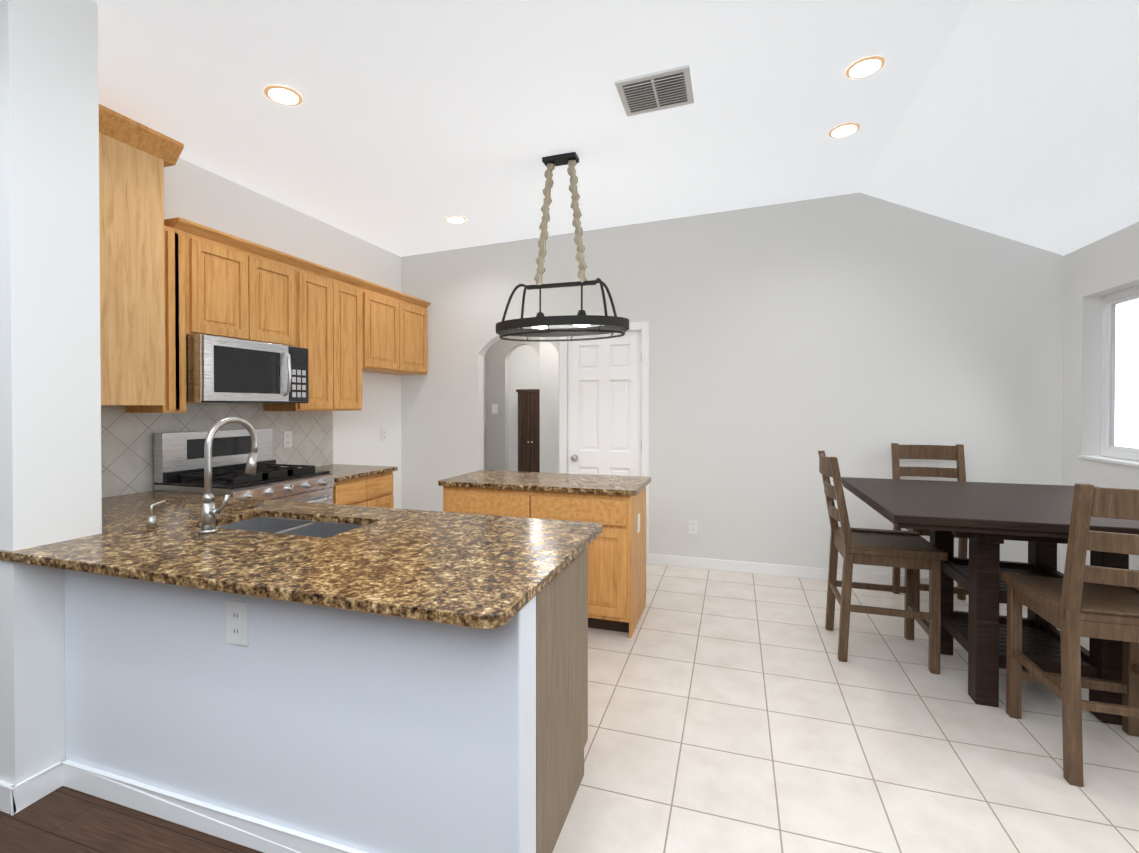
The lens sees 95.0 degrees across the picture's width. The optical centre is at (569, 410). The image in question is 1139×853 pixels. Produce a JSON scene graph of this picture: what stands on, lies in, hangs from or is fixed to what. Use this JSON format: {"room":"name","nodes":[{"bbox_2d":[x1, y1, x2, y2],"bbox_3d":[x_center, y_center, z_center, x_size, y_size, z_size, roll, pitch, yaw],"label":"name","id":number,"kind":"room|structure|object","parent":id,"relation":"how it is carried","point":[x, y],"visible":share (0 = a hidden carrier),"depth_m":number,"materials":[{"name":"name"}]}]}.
{"room":"kitchen","nodes":[
{"label":"kitchen","id":0,"kind":"room"},
{"bbox_2d":[0,0,101,784],"bbox_3d":[-3.373,-0.152,2.371,3.200,3.020,0.260,0,1,18],"label":"wall","id":1,"kind":"structure","parent":0,"point":[50,428],"depth_m":1.85,"materials":[{"name":"white paint"}]},
{"bbox_2d":[0,760,367,852],"bbox_3d":[-2.508,1.315,2.099,5.019,0.090,0.280,0,1,18],"label":"baseboard","id":2,"kind":"structure","parent":1,"relation":"attached to","point":[257,834],"depth_m":1.73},
{"bbox_2d":[0,786,262,852],"bbox_3d":[-1.824,1.408,-0.557,8.330,0.050,4.688,0,1,18],"label":"floor","id":3,"kind":"structure","parent":0,"point":[63,819],"depth_m":1.69,"materials":[{"name":"brown wood"}]},
{"bbox_2d":[153,158,401,508],"bbox_3d":[-2.230,-0.155,3.876,0.130,3.000,3.300,0,1,18],"label":"wall","id":4,"kind":"structure","parent":0,"point":[198,194],"depth_m":4.34,"materials":[{"name":"paint"}]},
{"bbox_2d":[99,124,170,407],"bbox_3d":[-2.416,-0.689,2.537,0.318,1.330,0.636,0,1,18],"label":"upper cabinet","id":5,"kind":"object","parent":4,"relation":"attached to","point":[167,286],"depth_m":2.65,"materials":[{"name":"brown wood"}]},
{"bbox_2d":[171,217,254,355],"bbox_3d":[-2.222,-0.696,3.109,0.344,0.716,0.449,0,1,18],"label":"upper cabinet","id":6,"kind":"object","parent":4,"relation":"attached to","point":[213,271],"depth_m":3.04,"materials":[{"name":"brown wood"}]},
{"bbox_2d":[186,334,308,402],"bbox_3d":[-2.087,-0.236,3.306,0.464,0.381,0.752,0,1,18],"label":"microwave","id":7,"kind":"object","parent":6,"relation":"attached to","point":[224,370],"visible":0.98,"depth_m":3.13,"materials":[{"name":"silver metal"}]},
{"bbox_2d":[101,403,332,497],"bbox_3d":[-2.329,0.197,3.339,0.008,0.535,2.209,0,1,18],"label":"backsplash","id":8,"kind":"structure","parent":4,"relation":"attached to","point":[127,453],"depth_m":3.21,"materials":[{"name":"tile"}]},
{"bbox_2d":[283,431,291,447],"bbox_3d":[-2.128,0.219,3.942,0.008,0.120,0.075,0,1,18],"label":"electrical outlet","id":9,"kind":"object","parent":8,"relation":"attached to","point":[287,438],"visible":1,"depth_m":3.93,"materials":[{"name":"white plastic"}]},
{"bbox_2d":[255,243,302,347],"bbox_3d":[-2.097,-0.699,3.504,0.344,0.716,0.380,0,1,18],"label":"upper cabinet","id":10,"kind":"object","parent":4,"relation":"attached to","point":[278,275],"depth_m":3.50,"materials":[{"name":"brown wood"}]},
{"bbox_2d":[263,364,334,410],"bbox_3d":[-1.999,-0.500,3.853,0.318,1.011,0.340,0,1,18],"label":"upper cabinet","id":11,"kind":"object","parent":4,"relation":"attached to","point":[321,379],"depth_m":3.82,"materials":[{"name":"brown wood"}]},
{"bbox_2d":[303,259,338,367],"bbox_3d":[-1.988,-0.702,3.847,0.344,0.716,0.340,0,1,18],"label":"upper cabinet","id":12,"kind":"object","parent":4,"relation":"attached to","point":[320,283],"depth_m":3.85,"materials":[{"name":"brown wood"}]},
{"bbox_2d":[335,368,366,410],"bbox_3d":[-1.897,-0.502,4.177,0.318,1.011,0.340,0,1,18],"label":"upper cabinet","id":13,"kind":"object","parent":4,"relation":"attached to","point":[348,381],"depth_m":4.13,"materials":[{"name":"brown wood"}]},
{"bbox_2d":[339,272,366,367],"bbox_3d":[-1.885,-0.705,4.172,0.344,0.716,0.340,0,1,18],"label":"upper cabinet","id":14,"kind":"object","parent":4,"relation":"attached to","point":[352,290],"depth_m":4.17,"materials":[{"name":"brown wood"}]},
{"bbox_2d":[381,429,385,441],"bbox_3d":[-1.792,0.240,5.031,0.008,0.120,0.075,0,1,18],"label":"electrical outlet","id":15,"kind":"object","parent":4,"relation":"attached to","point":[383,434],"visible":1,"depth_m":5.02,"materials":[{"name":"white plastic"}]},
{"bbox_2d":[367,281,402,371],"bbox_3d":[-1.762,-0.708,4.561,0.344,0.716,0.478,0,1,18],"label":"upper cabinet","id":16,"kind":"object","parent":4,"relation":"attached to","point":[384,305],"depth_m":4.55,"materials":[{"name":"brown wood"}]},
{"bbox_2d":[374,293,430,374],"bbox_3d":[-1.617,-0.712,5.017,0.344,0.716,0.478,0,1,18],"label":"upper cabinet","id":17,"kind":"object","parent":4,"relation":"attached to","point":[415,348],"depth_m":4.99,"materials":[{"name":"brown wood"}]},
{"bbox_2d":[64,569,535,852],"bbox_3d":[-0.969,0.937,1.691,1.800,0.853,0.122,0,1,18],"label":"wall","id":18,"kind":"structure","parent":0,"point":[370,732],"depth_m":1.56,"materials":[{"name":"paint"}]},
{"bbox_2d":[226,600,247,645],"bbox_3d":[-1.049,0.670,1.645,0.085,0.135,0.008,0,1,18],"label":"outlet","id":19,"kind":"object","parent":18,"relation":"attached to","point":[237,622],"visible":1,"depth_m":1.64,"materials":[{"name":"white plastic"}]},
{"bbox_2d":[484,336,557,472],"bbox_3d":[-0.384,0.022,6.592,2.550,2.600,2.990,0,1,18],"label":"wall","id":20,"kind":"structure","parent":0,"point":[510,367],"depth_m":6.54,"materials":[{"name":"paint"}]},
{"bbox_2d":[492,404,497,413],"bbox_3d":[-0.939,-0.018,6.545,0.080,0.120,0.012,0,1,18],"label":"light switch","id":21,"kind":"object","parent":20,"relation":"attached to","point":[494,408],"visible":1,"depth_m":6.54,"materials":[{"name":"white plastic"}]},
{"bbox_2d":[93,0,1138,256],"bbox_3d":[-1.345,-1.351,1.099,8.230,0.861,8.180,0,1,18],"label":"ceiling","id":22,"kind":"structure","parent":0,"point":[407,128],"depth_m":2.70,"materials":[{"name":"white paint"}]},
{"bbox_2d":[264,85,302,105],"bbox_3d":[-1.427,-1.567,2.604,0.170,0.010,0.170,0,1,18],"label":"recessed light","id":23,"kind":"object","parent":22,"relation":"in","point":[284,95],"visible":1,"depth_m":2.60,"materials":[{"name":"beige glass"}]},
{"bbox_2d":[446,216,465,222],"bbox_3d":[-0.942,-1.580,4.330,0.170,0.010,0.170,0,1,18],"label":"recessed light","id":24,"kind":"object","parent":22,"relation":"in","point":[456,219],"visible":1,"depth_m":4.32,"materials":[{"name":"beige glass"}]},
{"bbox_2d":[496,152,628,341],"bbox_3d":[-0.056,-1.041,3.335,0.884,1.143,0.504,0,1,18],"label":"pendant chandelier","id":25,"kind":"object","parent":22,"relation":"hanging from","point":[540,322],"visible":1,"depth_m":3.29,"materials":[{"name":"black metal"}]},
{"bbox_2d":[615,65,693,116],"bbox_3d":[0.442,-1.617,2.667,0.360,0.037,0.310,0,1,18],"label":"ceiling vent","id":26,"kind":"object","parent":22,"relation":"in","point":[657,91],"visible":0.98,"depth_m":2.63,"materials":[{"name":"white metal"}]},
{"bbox_2d":[828,123,859,137],"bbox_3d":[1.638,-1.665,3.110,0.170,0.010,0.170,0,1,18],"label":"recessed light","id":27,"kind":"object","parent":22,"relation":"in","point":[844,130],"visible":1,"depth_m":3.10,"materials":[{"name":"beige glass"}]},
{"bbox_2d":[845,56,884,78],"bbox_3d":[1.435,-1.660,2.532,0.170,0.010,0.170,0,1,18],"label":"recessed light","id":28,"kind":"object","parent":22,"relation":"in","point":[864,67],"visible":1,"depth_m":2.52,"materials":[{"name":"beige glass"}]},
{"bbox_2d":[401,192,1063,576],"bbox_3d":[0.899,-0.221,4.547,5.730,3.120,0.130,0,1,18],"label":"wall","id":29,"kind":"structure","parent":0,"point":[857,334],"depth_m":4.21,"materials":[{"name":"beige paint"}]},
{"bbox_2d":[559,322,648,563],"bbox_3d":[0.300,0.284,4.664,0.820,2.108,0.014,0,1,18],"label":"door frame","id":30,"kind":"structure","parent":29,"relation":"attached to","point":[643,327],"depth_m":4.55,"materials":[{"name":"white wood"}]},
{"bbox_2d":[568,331,641,476],"bbox_3d":[0.308,0.317,4.686,0.684,2.030,0.100,0,1,18],"label":"pantry door","id":31,"kind":"structure","parent":29,"relation":"in","point":[604,406],"depth_m":4.70,"materials":[{"name":"white paint"}]},
{"bbox_2d":[688,520,696,533],"bbox_3d":[1.049,0.993,4.436,0.075,0.120,0.008,0,1,18],"label":"electrical outlet","id":32,"kind":"object","parent":29,"relation":"attached to","point":[692,526],"visible":1,"depth_m":4.43,"materials":[{"name":"white plastic"}]},
{"bbox_2d":[649,553,956,586],"bbox_3d":[0.877,1.295,4.490,5.428,0.090,0.014,0,1,18],"label":"baseboard","id":33,"kind":"structure","parent":29,"relation":"attached to","point":[771,569],"depth_m":4.25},
{"bbox_2d":[552,564,1138,852],"bbox_3d":[-0.102,1.361,4.877,8.330,0.050,6.712,0,1,18],"label":"floor","id":34,"kind":"structure","parent":0,"point":[734,712],"depth_m":2.12,"materials":[{"name":"tile"}]},
{"bbox_2d":[154,428,333,503],"bbox_3d":[-1.976,0.740,3.279,0.664,1.220,0.750,0,1,18],"label":"range","id":35,"kind":"object","parent":34,"relation":"on","point":[178,462],"visible":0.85,"depth_m":3.17,"materials":[{"name":"silver metal"}]},
{"bbox_2d":[0,491,601,852],"bbox_3d":[-2.252,0.915,2.418,4.714,0.885,1.044,0,1,18],"label":"kitchen counter","id":36,"kind":"object","parent":34,"relation":"on","point":[480,571],"visible":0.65,"depth_m":1.72,"materials":[{"name":"brown stone"}]},
{"bbox_2d":[146,417,258,533],"bbox_3d":[-1.469,0.250,2.146,0.404,0.447,0.260,0,1,18],"label":"faucet","id":37,"kind":"object","parent":36,"relation":"on","point":[210,512],"visible":1,"depth_m":2.03,"materials":[{"name":"silver metal"}]},
{"bbox_2d":[315,464,397,507],"bbox_3d":[-1.794,0.901,3.989,0.632,0.885,0.689,0,1,18],"label":"base cabinet","id":38,"kind":"object","parent":34,"relation":"on","point":[363,485],"visible":0.27,"depth_m":3.92,"materials":[{"name":"brown wood"}]},
{"bbox_2d":[516,389,539,471],"bbox_3d":[-0.503,0.501,7.824,0.460,1.620,0.480,0,1,18],"label":"closet","id":39,"kind":"object","parent":34,"relation":"on","point":[528,430],"visible":0.44,"depth_m":7.62,"materials":[{"name":"brown wood"}]},
{"bbox_2d":[438,482,645,637],"bbox_3d":[-0.155,0.922,3.509,1.258,0.852,0.584,0,1,18],"label":"kitchen island","id":40,"kind":"object","parent":34,"relation":"on","point":[614,506],"depth_m":3.14,"materials":[{"name":"brown wood"}]},
{"bbox_2d":[438,470,650,497],"bbox_3d":[-0.151,0.479,3.514,1.316,0.030,0.624,0,1,18],"label":"island countertop","id":41,"kind":"structure","parent":40,"relation":"on","point":[601,484],"depth_m":3.39,"materials":[{"name":"brown stone"}]},
{"bbox_2d":[818,451,947,674],"bbox_3d":[1.725,0.803,2.957,0.559,1.100,0.477,0,1,18],"label":"chair","id":42,"kind":"object","parent":34,"relation":"on","point":[910,552],"visible":1,"depth_m":2.80,"materials":[{"name":"brown wood"}]},
{"bbox_2d":[891,443,968,611],"bbox_3d":[2.538,0.797,3.585,0.477,1.100,0.559,0,1,18],"label":"chair","id":43,"kind":"object","parent":34,"relation":"on","point":[940,452],"visible":0.25,"depth_m":3.78,"materials":[{"name":"brown wood"}]},
{"bbox_2d":[841,477,1138,724],"bbox_3d":[2.206,0.898,2.605,1.340,0.915,1.240,0,1,18],"label":"table","id":44,"kind":"object","parent":34,"relation":"on","point":[986,519],"visible":0.79,"depth_m":2.40,"materials":[{"name":"brown wood"}]},
{"bbox_2d":[1002,483,1138,786],"bbox_3d":[2.095,0.811,2.026,0.477,1.100,0.559,0,1,18],"label":"chair","id":45,"kind":"object","parent":34,"relation":"on","point":[1077,601],"visible":1,"depth_m":1.91,"materials":[{"name":"brown wood"}]},
{"bbox_2d":[1061,222,1138,573],"bbox_3d":[2.388,0.053,-0.004,0.160,2.650,7.910,0,1,18],"label":"wall","id":46,"kind":"structure","parent":0,"point":[1095,271],"depth_m":3.45,"materials":[{"name":"beige paint"}]},
{"bbox_2d":[1078,285,1138,466],"bbox_3d":[3.191,-0.209,2.576,0.170,1.068,1.818,0,1,18],"label":"window","id":47,"kind":"structure","parent":46,"relation":"in","point":[1111,452],"depth_m":3.36,"materials":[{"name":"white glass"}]},
{"label":"outside","id":48,"kind":"structure","parent":0,"visible":0},
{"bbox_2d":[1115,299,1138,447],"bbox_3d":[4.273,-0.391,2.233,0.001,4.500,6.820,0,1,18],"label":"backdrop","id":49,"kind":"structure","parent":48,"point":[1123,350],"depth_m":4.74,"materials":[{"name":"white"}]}
]}

